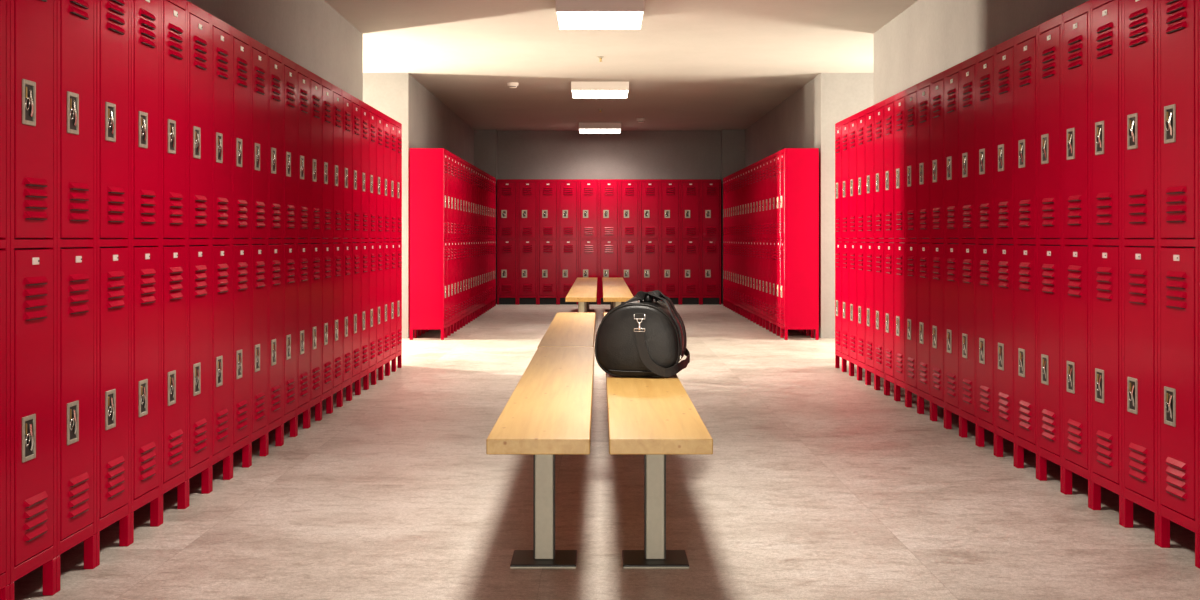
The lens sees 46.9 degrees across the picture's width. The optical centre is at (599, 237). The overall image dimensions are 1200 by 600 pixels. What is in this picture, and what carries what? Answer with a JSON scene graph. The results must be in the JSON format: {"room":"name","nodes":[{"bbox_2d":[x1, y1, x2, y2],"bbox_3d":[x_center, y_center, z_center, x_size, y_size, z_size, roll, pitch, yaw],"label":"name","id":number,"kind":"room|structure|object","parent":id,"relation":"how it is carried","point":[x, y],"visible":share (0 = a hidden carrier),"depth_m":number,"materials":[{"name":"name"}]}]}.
{"room":"locker room","nodes":[
{"label":"locker room","id":0,"kind":"room"},
{"bbox_2d":[187,0,362,100],"bbox_3d":[-2.065,-0.331,3.730,0.200,2.722,15.460,0,0,0],"label":"wall","id":1,"kind":"structure","parent":0,"point":[312,34],"depth_m":9.23,"materials":[{"name":"paint"}]},
{"bbox_2d":[363,73,388,115],"bbox_3d":[-4.383,-0.331,14.290,4.435,2.722,0.200,0,0,0],"label":"wall","id":2,"kind":"structure","parent":0,"point":[375,85],"depth_m":14.19,"materials":[{"name":"paint"}]},
{"bbox_2d":[389,73,473,337],"bbox_3d":[-2.065,-0.331,17.995,0.200,2.722,7.610,0,0,0],"label":"wall","id":3,"kind":"structure","parent":0,"point":[426,121],"depth_m":14.58,"materials":[{"name":"paint"}]},
{"bbox_2d":[14,304,1199,599],"bbox_3d":[0.000,1.080,8.900,13.600,0.100,26.200,0,0,0],"label":"floor","id":4,"kind":"structure","parent":0,"point":[816,483],"depth_m":5.29,"materials":[{"name":"concrete"}]},
{"bbox_2d":[0,0,9,599],"bbox_3d":[-1.741,0.061,3.539,0.357,1.937,0.316,0,0,0],"label":"locker","id":5,"kind":"object","parent":4,"relation":"on","point":[4,4],"visible":1,"depth_m":3.66,"materials":[{"name":"red metal"}]},
{"bbox_2d":[9,0,56,599],"bbox_3d":[-1.741,0.061,3.856,0.357,1.937,0.316,0,0,0],"label":"locker","id":6,"kind":"object","parent":4,"relation":"on","point":[33,23],"visible":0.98,"depth_m":3.84,"materials":[{"name":"red metal"}]},
{"bbox_2d":[56,0,96,592],"bbox_3d":[-1.741,0.061,4.174,0.357,1.937,0.316,0,0,0],"label":"locker","id":7,"kind":"object","parent":4,"relation":"on","point":[76,19],"visible":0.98,"depth_m":4.17,"materials":[{"name":"red metal"}]},
{"bbox_2d":[96,0,130,566],"bbox_3d":[-1.741,0.061,4.491,0.357,1.937,0.316,0,0,0],"label":"locker","id":8,"kind":"object","parent":4,"relation":"on","point":[113,16],"visible":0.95,"depth_m":4.49,"materials":[{"name":"red metal"}]},
{"bbox_2d":[130,0,160,543],"bbox_3d":[-1.741,0.061,4.809,0.357,1.937,0.316,0,0,0],"label":"locker","id":9,"kind":"object","parent":4,"relation":"on","point":[145,14],"visible":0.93,"depth_m":4.80,"materials":[{"name":"red metal"}]},
{"bbox_2d":[161,0,186,523],"bbox_3d":[-1.741,0.061,5.126,0.357,1.937,0.316,0,0,0],"label":"locker","id":10,"kind":"object","parent":4,"relation":"on","point":[173,12],"visible":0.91,"depth_m":5.11,"materials":[{"name":"red metal"}]},
{"bbox_2d":[187,1,210,506],"bbox_3d":[-1.741,0.061,5.444,0.357,1.937,0.316,0,0,0],"label":"locker","id":11,"kind":"object","parent":4,"relation":"on","point":[198,20],"visible":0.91,"depth_m":5.41,"materials":[{"name":"red metal"}]},
{"bbox_2d":[210,15,231,491],"bbox_3d":[-1.741,0.061,5.761,0.357,1.937,0.316,0,0,0],"label":"locker","id":12,"kind":"object","parent":4,"relation":"on","point":[221,32],"visible":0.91,"depth_m":5.74,"materials":[{"name":"red metal"}]},
{"bbox_2d":[231,27,249,478],"bbox_3d":[-1.741,0.061,6.079,0.357,1.937,0.316,0,0,0],"label":"locker","id":13,"kind":"object","parent":4,"relation":"on","point":[240,41],"visible":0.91,"depth_m":6.08,"materials":[{"name":"red metal"}]},
{"bbox_2d":[250,37,266,465],"bbox_3d":[-1.741,0.061,6.396,0.357,1.937,0.316,0,0,0],"label":"locker","id":14,"kind":"object","parent":4,"relation":"on","point":[258,51],"visible":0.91,"depth_m":6.38,"materials":[{"name":"red metal"}]},
{"bbox_2d":[267,47,282,454],"bbox_3d":[-1.741,0.061,6.714,0.357,1.937,0.316,0,0,0],"label":"locker","id":15,"kind":"object","parent":4,"relation":"on","point":[274,59],"visible":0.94,"depth_m":6.67,"materials":[{"name":"red metal"}]},
{"bbox_2d":[282,55,296,444],"bbox_3d":[-1.741,0.061,7.031,0.357,1.937,0.316,0,0,0],"label":"locker","id":16,"kind":"object","parent":4,"relation":"on","point":[289,67],"visible":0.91,"depth_m":7.04,"materials":[{"name":"red metal"}]},
{"bbox_2d":[296,63,309,435],"bbox_3d":[-1.741,0.061,7.349,0.357,1.937,0.316,0,0,0],"label":"locker","id":17,"kind":"object","parent":4,"relation":"on","point":[303,75],"visible":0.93,"depth_m":7.33,"materials":[{"name":"red metal"}]},
{"bbox_2d":[309,71,320,427],"bbox_3d":[-1.741,0.061,7.666,0.357,1.937,0.316,0,0,0],"label":"locker","id":18,"kind":"object","parent":4,"relation":"on","point":[315,81],"visible":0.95,"depth_m":7.66,"materials":[{"name":"red metal"}]},
{"bbox_2d":[321,78,331,419],"bbox_3d":[-1.741,0.061,7.984,0.357,1.937,0.316,0,0,0],"label":"locker","id":19,"kind":"object","parent":4,"relation":"on","point":[326,87],"visible":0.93,"depth_m":7.96,"materials":[{"name":"red metal"}]},
{"bbox_2d":[332,84,341,412],"bbox_3d":[-1.741,0.061,8.301,0.357,1.937,0.316,0,0,0],"label":"locker","id":20,"kind":"object","parent":4,"relation":"on","point":[336,92],"visible":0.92,"depth_m":8.27,"materials":[{"name":"red metal"}]},
{"bbox_2d":[342,90,351,405],"bbox_3d":[-1.741,0.061,8.619,0.357,1.937,0.316,0,0,0],"label":"locker","id":21,"kind":"object","parent":4,"relation":"on","point":[346,97],"visible":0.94,"depth_m":8.59,"materials":[{"name":"red metal"}]},
{"bbox_2d":[351,96,359,399],"bbox_3d":[-1.741,0.061,8.936,0.357,1.937,0.316,0,0,0],"label":"locker","id":22,"kind":"object","parent":4,"relation":"on","point":[355,102],"visible":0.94,"depth_m":8.91,"materials":[{"name":"red metal"}]},
{"bbox_2d":[360,100,367,393],"bbox_3d":[-1.741,0.061,9.254,0.357,1.937,0.316,0,0,0],"label":"locker","id":23,"kind":"object","parent":4,"relation":"on","point":[363,106],"visible":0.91,"depth_m":9.21,"materials":[{"name":"red metal"}]},
{"bbox_2d":[368,105,375,388],"bbox_3d":[-1.741,0.061,9.571,0.357,1.937,0.316,0,0,0],"label":"locker","id":24,"kind":"object","parent":4,"relation":"on","point":[371,111],"visible":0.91,"depth_m":9.53,"materials":[{"name":"red metal"}]},
{"bbox_2d":[376,109,382,379],"bbox_3d":[-1.741,0.061,9.889,0.357,1.937,0.316,0,0,0],"label":"locker","id":25,"kind":"object","parent":4,"relation":"on","point":[379,115],"visible":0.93,"depth_m":9.88,"materials":[{"name":"red metal"}]},
{"bbox_2d":[383,113,389,378],"bbox_3d":[-1.741,0.061,10.206,0.357,1.937,0.316,0,0,0],"label":"locker","id":26,"kind":"object","parent":4,"relation":"on","point":[386,119],"visible":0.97,"depth_m":10.20,"materials":[{"name":"red metal"}]},
{"bbox_2d":[389,117,395,371],"bbox_3d":[-1.741,0.061,10.524,0.357,1.937,0.316,0,0,0],"label":"locker","id":27,"kind":"object","parent":4,"relation":"on","point":[392,121],"visible":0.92,"depth_m":10.51,"materials":[{"name":"red metal"}]},
{"bbox_2d":[396,121,401,367],"bbox_3d":[-1.741,0.061,10.841,0.357,1.937,0.316,0,0,0],"label":"locker","id":28,"kind":"object","parent":4,"relation":"on","point":[398,125],"visible":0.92,"depth_m":10.82,"materials":[{"name":"red metal"}]},
{"bbox_2d":[410,148,446,339],"bbox_3d":[-1.744,0.061,14.139,0.357,1.937,0.316,0,0,0],"label":"locker","id":29,"kind":"object","parent":4,"relation":"on","point":[428,166],"visible":1,"depth_m":13.98,"materials":[{"name":"red metal"}]},
{"bbox_2d":[418,150,450,335],"bbox_3d":[-1.744,0.061,14.456,0.357,1.937,0.316,0,0,0],"label":"locker","id":30,"kind":"object","parent":4,"relation":"on","point":[448,152],"visible":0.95,"depth_m":14.43,"materials":[{"name":"red metal"}]},
{"bbox_2d":[422,153,453,334],"bbox_3d":[-1.744,0.061,14.774,0.357,1.937,0.316,0,0,0],"label":"locker","id":31,"kind":"object","parent":4,"relation":"on","point":[452,154],"visible":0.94,"depth_m":14.79,"materials":[{"name":"red metal"}]},
{"bbox_2d":[425,154,456,331],"bbox_3d":[-1.744,0.061,15.091,0.357,1.937,0.316,0,0,0],"label":"locker","id":32,"kind":"object","parent":4,"relation":"on","point":[455,156],"visible":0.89,"depth_m":15.10,"materials":[{"name":"red metal"}]},
{"bbox_2d":[428,156,459,330],"bbox_3d":[-1.744,0.061,15.409,0.357,1.937,0.316,0,0,0],"label":"locker","id":33,"kind":"object","parent":4,"relation":"on","point":[458,158],"visible":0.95,"depth_m":15.42,"materials":[{"name":"red metal"}]},
{"bbox_2d":[460,158,462,327],"bbox_3d":[-1.744,0.061,15.726,0.357,1.937,0.316,0,0,0],"label":"locker","id":34,"kind":"object","parent":4,"relation":"on","point":[461,170],"visible":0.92,"depth_m":15.68,"materials":[{"name":"red metal"}]},
{"bbox_2d":[462,159,464,327],"bbox_3d":[-1.744,0.061,16.044,0.357,1.937,0.316,0,0,0],"label":"locker","id":35,"kind":"object","parent":4,"relation":"on","point":[463,161],"visible":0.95,"depth_m":15.99,"materials":[{"name":"red metal"}]},
{"bbox_2d":[465,161,467,323],"bbox_3d":[-1.744,0.061,16.361,0.357,1.937,0.316,0,0,0],"label":"locker","id":36,"kind":"object","parent":4,"relation":"on","point":[466,162],"visible":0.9,"depth_m":16.34,"materials":[{"name":"red metal"}]},
{"bbox_2d":[468,163,470,322],"bbox_3d":[-1.744,0.061,16.679,0.357,1.937,0.316,0,0,0],"label":"locker","id":37,"kind":"object","parent":4,"relation":"on","point":[469,179],"visible":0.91,"depth_m":16.63,"materials":[{"name":"red metal"}]},
{"bbox_2d":[470,164,472,320],"bbox_3d":[-1.744,0.061,16.996,0.357,1.937,0.316,0,0,0],"label":"locker","id":38,"kind":"object","parent":4,"relation":"on","point":[471,165],"visible":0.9,"depth_m":16.98,"materials":[{"name":"red metal"}]},
{"bbox_2d":[473,165,474,319],"bbox_3d":[-1.744,0.061,17.314,0.357,1.937,0.316,0,0,0],"label":"locker","id":39,"kind":"object","parent":4,"relation":"on","point":[473,165],"visible":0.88,"depth_m":17.29,"materials":[{"name":"red metal"}]},
{"bbox_2d":[475,167,477,317],"bbox_3d":[-1.744,0.061,17.631,0.357,1.937,0.316,0,0,0],"label":"locker","id":40,"kind":"object","parent":4,"relation":"on","point":[476,228],"visible":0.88,"depth_m":17.57,"materials":[{"name":"red metal"}]},
{"bbox_2d":[477,168,479,316],"bbox_3d":[-1.744,0.061,17.949,0.357,1.937,0.316,0,0,0],"label":"locker","id":41,"kind":"object","parent":4,"relation":"on","point":[478,178],"visible":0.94,"depth_m":17.89,"materials":[{"name":"red metal"}]},
{"bbox_2d":[479,169,481,314],"bbox_3d":[-1.744,0.061,18.266,0.357,1.937,0.316,0,0,0],"label":"locker","id":42,"kind":"object","parent":4,"relation":"on","point":[480,179],"visible":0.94,"depth_m":18.20,"materials":[{"name":"red metal"}]},
{"bbox_2d":[497,179,516,304],"bbox_3d":[-1.436,0.061,21.576,0.314,1.937,0.357,0,0,0],"label":"locker","id":43,"kind":"object","parent":4,"relation":"on","point":[506,188],"visible":1,"depth_m":21.41,"materials":[{"name":"red metal"}]},
{"bbox_2d":[517,179,537,304],"bbox_3d":[-1.121,0.061,21.576,0.314,1.937,0.357,0,0,0],"label":"locker","id":44,"kind":"object","parent":4,"relation":"on","point":[527,189],"visible":0.99,"depth_m":21.41,"materials":[{"name":"red metal"}]},
{"bbox_2d":[486,347,594,567],"bbox_3d":[-0.177,0.802,5.633,0.297,0.455,3.345,0,0,0],"label":"bench","id":45,"kind":"object","parent":4,"relation":"on","point":[548,413],"visible":1,"depth_m":4.38,"materials":[{"name":"brown wood"}]},
{"bbox_2d":[538,179,557,304],"bbox_3d":[-0.805,0.061,21.576,0.314,1.937,0.357,0,0,0],"label":"locker","id":46,"kind":"object","parent":4,"relation":"on","point":[547,188],"visible":0.98,"depth_m":21.41,"materials":[{"name":"red metal"}]},
{"bbox_2d":[538,312,595,346],"bbox_3d":[-0.183,0.802,9.018,0.297,0.455,3.345,0,0,0],"label":"bench","id":47,"kind":"object","parent":4,"relation":"on","point":[567,329],"visible":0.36,"depth_m":8.51,"materials":[{"name":"brown wood"}]},
{"bbox_2d":[558,179,578,304],"bbox_3d":[-0.490,0.061,21.576,0.314,1.937,0.357,0,0,0],"label":"locker","id":48,"kind":"object","parent":4,"relation":"on","point":[568,189],"visible":0.94,"depth_m":21.41,"materials":[{"name":"red metal"}]},
{"bbox_2d":[566,285,596,311],"bbox_3d":[-0.185,0.802,15.102,0.297,0.455,3.345,0,0,0],"label":"bench","id":49,"kind":"object","parent":4,"relation":"on","point":[582,294],"visible":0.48,"depth_m":14.09,"materials":[{"name":"brown wood"}]},
{"bbox_2d":[579,179,598,304],"bbox_3d":[-0.174,0.061,21.576,0.314,1.937,0.357,0,0,0],"label":"locker","id":50,"kind":"object","parent":4,"relation":"on","point":[588,188],"visible":0.91,"depth_m":21.41,"materials":[{"name":"red metal"}]},
{"bbox_2d":[599,179,618,304],"bbox_3d":[0.141,0.061,21.576,0.314,1.937,0.357,0,0,0],"label":"locker","id":51,"kind":"object","parent":4,"relation":"on","point":[608,188],"visible":0.91,"depth_m":21.41,"materials":[{"name":"red metal"}]},
{"bbox_2d":[603,285,632,307],"bbox_3d":[0.182,0.802,15.102,0.297,0.455,3.345,0,0,0],"label":"bench","id":52,"kind":"object","parent":4,"relation":"on","point":[617,294],"visible":0.48,"depth_m":14.34,"materials":[{"name":"beige wood"}]},
{"bbox_2d":[619,179,639,302],"bbox_3d":[0.457,0.061,21.576,0.314,1.937,0.357,0,0,0],"label":"locker","id":53,"kind":"object","parent":4,"relation":"on","point":[629,189],"visible":0.83,"depth_m":21.41,"materials":[{"name":"red metal"}]},
{"bbox_2d":[640,179,659,298],"bbox_3d":[0.772,0.061,21.576,0.314,1.937,0.357,0,0,0],"label":"locker","id":54,"kind":"object","parent":4,"relation":"on","point":[649,188],"visible":0.84,"depth_m":21.41,"materials":[{"name":"red metal"}]},
{"bbox_2d":[606,373,712,567],"bbox_3d":[0.175,0.802,5.633,0.297,0.455,3.345,0,0,0],"label":"bench","id":55,"kind":"object","parent":4,"relation":"on","point":[654,418],"visible":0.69,"depth_m":4.38,"materials":[{"name":"beige wood"}]},
{"bbox_2d":[595,290,689,376],"bbox_3d":[0.188,0.399,5.912,0.372,0.349,0.531,0,0,7],"label":"duffel bag","id":56,"kind":"object","parent":55,"relation":"on","point":[644,335],"visible":1,"depth_m":5.68,"materials":[{"name":"black leather"}]},
{"bbox_2d":[660,179,679,304],"bbox_3d":[1.088,0.061,21.576,0.314,1.937,0.357,0,0,0],"label":"locker","id":57,"kind":"object","parent":4,"relation":"on","point":[669,188],"visible":0.95,"depth_m":21.41,"materials":[{"name":"red metal"}]},
{"bbox_2d":[680,179,700,304],"bbox_3d":[1.403,0.061,21.576,0.314,1.937,0.357,0,0,0],"label":"locker","id":58,"kind":"object","parent":4,"relation":"on","point":[690,189],"visible":0.98,"depth_m":21.41,"materials":[{"name":"red metal"}]},
{"bbox_2d":[701,179,720,304],"bbox_3d":[1.719,0.061,21.576,0.314,1.937,0.357,0,0,0],"label":"locker","id":59,"kind":"object","parent":4,"relation":"on","point":[710,188],"visible":0.98,"depth_m":21.41,"materials":[{"name":"red metal"}]},
{"bbox_2d":[735,171,737,312],"bbox_3d":[2.031,0.061,18.901,0.357,1.937,0.316,0,0,0],"label":"locker","id":60,"kind":"object","parent":4,"relation":"on","point":[736,173],"visible":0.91,"depth_m":18.90,"materials":[{"name":"red metal"}]},
{"bbox_2d":[740,169,742,316],"bbox_3d":[2.031,0.061,18.266,0.357,1.937,0.316,0,0,0],"label":"locker","id":61,"kind":"object","parent":4,"relation":"on","point":[741,170],"visible":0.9,"depth_m":18.23,"materials":[{"name":"red metal"}]},
{"bbox_2d":[742,168,744,316],"bbox_3d":[2.031,0.061,17.949,0.357,1.937,0.316,0,0,0],"label":"locker","id":62,"kind":"object","parent":4,"relation":"on","point":[743,178],"visible":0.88,"depth_m":17.89,"materials":[{"name":"red metal"}]},
{"bbox_2d":[745,166,747,317],"bbox_3d":[2.031,0.061,17.631,0.357,1.937,0.316,0,0,0],"label":"locker","id":63,"kind":"object","parent":4,"relation":"on","point":[746,168],"visible":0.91,"depth_m":17.60,"materials":[{"name":"red metal"}]},
{"bbox_2d":[748,165,750,320],"bbox_3d":[2.031,0.061,17.314,0.357,1.937,0.316,0,0,0],"label":"locker","id":64,"kind":"object","parent":4,"relation":"on","point":[749,312],"visible":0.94,"depth_m":17.28,"materials":[{"name":"red metal"}]},
{"bbox_2d":[750,164,752,320],"bbox_3d":[2.031,0.061,16.996,0.357,1.937,0.316,0,0,0],"label":"locker","id":65,"kind":"object","parent":4,"relation":"on","point":[751,165],"visible":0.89,"depth_m":17.02,"materials":[{"name":"red metal"}]},
{"bbox_2d":[753,162,755,322],"bbox_3d":[2.031,0.061,16.679,0.357,1.937,0.316,0,0,0],"label":"locker","id":66,"kind":"object","parent":4,"relation":"on","point":[754,164],"visible":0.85,"depth_m":16.69,"materials":[{"name":"red metal"}]},
{"bbox_2d":[756,161,758,323],"bbox_3d":[2.031,0.061,16.361,0.357,1.937,0.316,0,0,0],"label":"locker","id":67,"kind":"object","parent":4,"relation":"on","point":[757,162],"visible":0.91,"depth_m":16.38,"materials":[{"name":"red metal"}]},
{"bbox_2d":[759,159,762,327],"bbox_3d":[2.031,0.061,16.044,0.357,1.937,0.316,0,0,0],"label":"locker","id":68,"kind":"object","parent":4,"relation":"on","point":[760,161],"visible":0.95,"depth_m":16.00,"materials":[{"name":"red metal"}]},
{"bbox_2d":[762,158,765,327],"bbox_3d":[2.031,0.061,15.726,0.357,1.937,0.316,0,0,0],"label":"locker","id":69,"kind":"object","parent":4,"relation":"on","point":[764,159],"visible":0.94,"depth_m":15.68,"materials":[{"name":"red metal"}]},
{"bbox_2d":[766,156,797,330],"bbox_3d":[2.031,0.061,15.409,0.357,1.937,0.316,0,0,0],"label":"locker","id":70,"kind":"object","parent":4,"relation":"on","point":[767,158],"visible":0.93,"depth_m":15.40,"materials":[{"name":"red metal"}]},
{"bbox_2d":[769,154,800,331],"bbox_3d":[2.031,0.061,15.091,0.357,1.937,0.316,0,0,0],"label":"locker","id":71,"kind":"object","parent":4,"relation":"on","point":[770,156],"visible":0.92,"depth_m":15.06,"materials":[{"name":"red metal"}]},
{"bbox_2d":[773,152,804,334],"bbox_3d":[2.031,0.061,14.774,0.357,1.937,0.316,0,0,0],"label":"locker","id":72,"kind":"object","parent":4,"relation":"on","point":[774,154],"visible":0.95,"depth_m":14.71,"materials":[{"name":"red metal"}]},
{"bbox_2d":[777,150,809,337],"bbox_3d":[2.031,0.061,14.456,0.357,1.937,0.316,0,0,0],"label":"locker","id":73,"kind":"object","parent":4,"relation":"on","point":[778,152],"visible":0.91,"depth_m":14.39,"materials":[{"name":"red metal"}]},
{"bbox_2d":[781,148,818,339],"bbox_3d":[2.031,0.061,14.139,0.357,1.937,0.316,0,0,0],"label":"locker","id":74,"kind":"object","parent":4,"relation":"on","point":[799,166],"visible":1,"depth_m":13.98,"materials":[{"name":"red metal"}]},
{"bbox_2d":[835,121,841,367],"bbox_3d":[2.031,0.061,10.821,0.357,1.937,0.316,0,0,0],"label":"locker","id":75,"kind":"object","parent":4,"relation":"on","point":[838,126],"visible":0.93,"depth_m":10.81,"materials":[{"name":"red metal"}]},
{"bbox_2d":[842,117,849,375],"bbox_3d":[2.031,0.061,10.504,0.357,1.937,0.316,0,0,0],"label":"locker","id":76,"kind":"object","parent":4,"relation":"on","point":[846,122],"visible":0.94,"depth_m":10.48,"materials":[{"name":"red metal"}]},
{"bbox_2d":[850,113,857,379],"bbox_3d":[2.031,0.061,10.186,0.357,1.937,0.316,0,0,0],"label":"locker","id":77,"kind":"object","parent":4,"relation":"on","point":[853,119],"visible":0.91,"depth_m":10.17,"materials":[{"name":"red metal"}]},
{"bbox_2d":[857,109,865,383],"bbox_3d":[2.031,0.061,9.869,0.357,1.937,0.316,0,0,0],"label":"locker","id":78,"kind":"object","parent":4,"relation":"on","point":[861,116],"visible":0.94,"depth_m":9.86,"materials":[{"name":"red metal"}]},
{"bbox_2d":[866,105,874,388],"bbox_3d":[2.031,0.061,9.551,0.357,1.937,0.316,0,0,0],"label":"locker","id":79,"kind":"object","parent":4,"relation":"on","point":[870,112],"visible":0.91,"depth_m":9.53,"materials":[{"name":"red metal"}]},
{"bbox_2d":[875,100,884,394],"bbox_3d":[2.031,0.061,9.234,0.357,1.937,0.316,0,0,0],"label":"locker","id":80,"kind":"object","parent":4,"relation":"on","point":[879,107],"visible":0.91,"depth_m":9.20,"materials":[{"name":"red metal"}]},
{"bbox_2d":[885,95,894,399],"bbox_3d":[2.031,0.061,8.916,0.357,1.937,0.316,0,0,0],"label":"locker","id":81,"kind":"object","parent":4,"relation":"on","point":[889,102],"visible":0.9,"depth_m":8.89,"materials":[{"name":"red metal"}]},
{"bbox_2d":[895,90,905,405],"bbox_3d":[2.031,0.061,8.599,0.357,1.937,0.316,0,0,0],"label":"locker","id":82,"kind":"object","parent":4,"relation":"on","point":[900,98],"visible":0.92,"depth_m":8.58,"materials":[{"name":"red metal"}]},
{"bbox_2d":[906,84,917,412],"bbox_3d":[2.031,0.061,8.281,0.357,1.937,0.316,0,0,0],"label":"locker","id":83,"kind":"object","parent":4,"relation":"on","point":[912,92],"visible":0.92,"depth_m":8.26,"materials":[{"name":"red metal"}]},
{"bbox_2d":[918,77,930,419],"bbox_3d":[2.031,0.061,7.964,0.357,1.937,0.316,0,0,0],"label":"locker","id":84,"kind":"object","parent":4,"relation":"on","point":[924,87],"visible":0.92,"depth_m":7.95,"materials":[{"name":"red metal"}]},
{"bbox_2d":[931,71,944,427],"bbox_3d":[2.031,0.061,7.646,0.357,1.937,0.316,0,0,0],"label":"locker","id":85,"kind":"object","parent":4,"relation":"on","point":[937,81],"visible":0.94,"depth_m":7.64,"materials":[{"name":"red metal"}]},
{"bbox_2d":[945,63,959,435],"bbox_3d":[2.031,0.061,7.329,0.357,1.937,0.316,0,0,0],"label":"locker","id":86,"kind":"object","parent":4,"relation":"on","point":[952,75],"visible":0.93,"depth_m":7.30,"materials":[{"name":"red metal"}]},
{"bbox_2d":[960,55,976,445],"bbox_3d":[2.031,0.061,7.011,0.357,1.937,0.316,0,0,0],"label":"locker","id":87,"kind":"object","parent":4,"relation":"on","point":[968,68],"visible":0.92,"depth_m":7.00,"materials":[{"name":"red metal"}]},
{"bbox_2d":[977,46,994,455],"bbox_3d":[2.031,0.061,6.694,0.357,1.937,0.316,0,0,0],"label":"locker","id":88,"kind":"object","parent":4,"relation":"on","point":[986,59],"visible":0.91,"depth_m":6.69,"materials":[{"name":"red metal"}]},
{"bbox_2d":[995,37,1015,466],"bbox_3d":[2.031,0.061,6.376,0.357,1.937,0.316,0,0,0],"label":"locker","id":89,"kind":"object","parent":4,"relation":"on","point":[1004,51],"visible":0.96,"depth_m":6.36,"materials":[{"name":"red metal"}]},
{"bbox_2d":[1015,25,1037,478],"bbox_3d":[2.031,0.061,6.059,0.357,1.937,0.316,0,0,0],"label":"locker","id":90,"kind":"object","parent":4,"relation":"on","point":[1026,43],"visible":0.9,"depth_m":6.03,"materials":[{"name":"red metal"}]},
{"bbox_2d":[1038,13,1062,492],"bbox_3d":[2.031,0.061,5.741,0.357,1.937,0.316,0,0,0],"label":"locker","id":91,"kind":"object","parent":4,"relation":"on","point":[1050,32],"visible":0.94,"depth_m":5.72,"materials":[{"name":"red metal"}]},
{"bbox_2d":[1063,0,1090,508],"bbox_3d":[2.031,0.061,5.424,0.357,1.937,0.316,0,0,0],"label":"locker","id":92,"kind":"object","parent":4,"relation":"on","point":[1077,20],"visible":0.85,"depth_m":5.40,"materials":[{"name":"red metal"}]},
{"bbox_2d":[1091,0,1121,525],"bbox_3d":[2.031,0.061,5.106,0.357,1.937,0.316,0,0,0],"label":"locker","id":93,"kind":"object","parent":4,"relation":"on","point":[1106,15],"visible":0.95,"depth_m":5.08,"materials":[{"name":"red metal"}]},
{"bbox_2d":[1122,0,1157,544],"bbox_3d":[2.031,0.061,4.789,0.357,1.937,0.316,0,0,0],"label":"locker","id":94,"kind":"object","parent":4,"relation":"on","point":[1139,17],"visible":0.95,"depth_m":4.78,"materials":[{"name":"red metal"}]},
{"bbox_2d":[1158,0,1198,567],"bbox_3d":[2.031,0.061,4.471,0.357,1.937,0.316,0,0,0],"label":"locker","id":95,"kind":"object","parent":4,"relation":"on","point":[1178,20],"visible":1,"depth_m":4.45,"materials":[{"name":"red metal"}]},
{"bbox_2d":[1199,0,1199,568],"bbox_3d":[2.031,0.061,4.154,0.357,1.937,0.316,0,0,0],"label":"locker","id":96,"kind":"object","parent":4,"relation":"on","point":[1199,0],"visible":1,"depth_m":4.31,"materials":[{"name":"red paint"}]},
{"bbox_2d":[497,131,720,178],"bbox_3d":[0.150,-0.331,21.900,4.630,2.722,0.200,0,0,0],"label":"wall","id":97,"kind":"structure","parent":0,"point":[520,154],"depth_m":21.80,"materials":[{"name":"paint"}]},
{"bbox_2d":[474,130,496,303],"bbox_3d":[-1.790,-0.331,21.700,0.350,2.722,0.200,0,0,0],"label":"wall","id":98,"kind":"structure","parent":97,"relation":"attached to","point":[485,141],"depth_m":21.60,"materials":[{"name":"paint"}]},
{"bbox_2d":[721,130,744,303],"bbox_3d":[2.085,-0.331,21.700,0.360,2.722,0.200,0,0,0],"label":"wall","id":99,"kind":"structure","parent":97,"relation":"attached to","point":[732,141],"depth_m":21.60,"materials":[{"name":"paint"}]},
{"bbox_2d":[324,0,917,130],"bbox_3d":[0.000,-1.742,8.900,13.600,0.100,26.200,0,0,0],"label":"ceiling","id":100,"kind":"structure","parent":0,"point":[691,65],"depth_m":12.90,"materials":[{"name":"paint"}]},
{"bbox_2d":[555,0,644,29],"bbox_3d":[0.000,-1.643,10.170,0.627,0.097,0.840,0,0,0],"label":"ceiling light","id":101,"kind":"object","parent":100,"relation":"attached to","point":[571,14],"visible":1,"depth_m":9.93,"materials":[{"name":"white plastic"}]},
{"bbox_2d":[557,12,642,28],"bbox_3d":[0.000,-1.603,10.170,0.610,0.008,0.827,0,0,0],"label":"diffuser","id":102,"kind":"object","parent":101,"relation":"attached to","point":[566,20],"depth_m":10.19,"materials":[{"name":"white plastic"}]},
{"bbox_2d":[571,81,628,97],"bbox_3d":[0.000,-1.643,15.380,0.627,0.097,0.840,0,0,0],"label":"ceiling light","id":103,"kind":"object","parent":100,"relation":"attached to","point":[580,89],"visible":1,"depth_m":14.96,"materials":[{"name":"white plastic"}]},
{"bbox_2d":[572,91,627,97],"bbox_3d":[0.000,-1.603,15.380,0.610,0.008,0.827,0,0,0],"label":"diffuser","id":104,"kind":"object","parent":103,"relation":"attached to","point":[576,94],"depth_m":15.45,"materials":[{"name":"white plastic"}]},
{"bbox_2d":[579,123,620,132],"bbox_3d":[0.000,-1.643,20.700,0.627,0.097,0.840,0,0,0],"label":"ceiling light","id":105,"kind":"object","parent":100,"relation":"attached to","point":[583,127],"visible":1,"depth_m":20.28,"materials":[{"name":"white plastic"}]},
{"bbox_2d":[745,73,839,337],"bbox_3d":[2.365,-0.331,17.995,0.200,2.722,7.610,0,0,0],"label":"wall","id":106,"kind":"structure","parent":0,"point":[808,117],"depth_m":14.28,"materials":[{"name":"paint"}]},
{"bbox_2d":[840,73,873,120],"bbox_3d":[4.532,-0.331,14.290,4.135,2.722,0.200,0,0,0],"label":"wall","id":107,"kind":"structure","parent":0,"point":[856,89],"depth_m":14.19,"materials":[{"name":"paint"}]},
{"bbox_2d":[874,0,1088,104],"bbox_3d":[2.365,-0.331,3.730,0.200,2.722,15.460,0,0,0],"label":"wall","id":108,"kind":"structure","parent":0,"point":[928,38],"depth_m":9.15,"materials":[{"name":"paint"}]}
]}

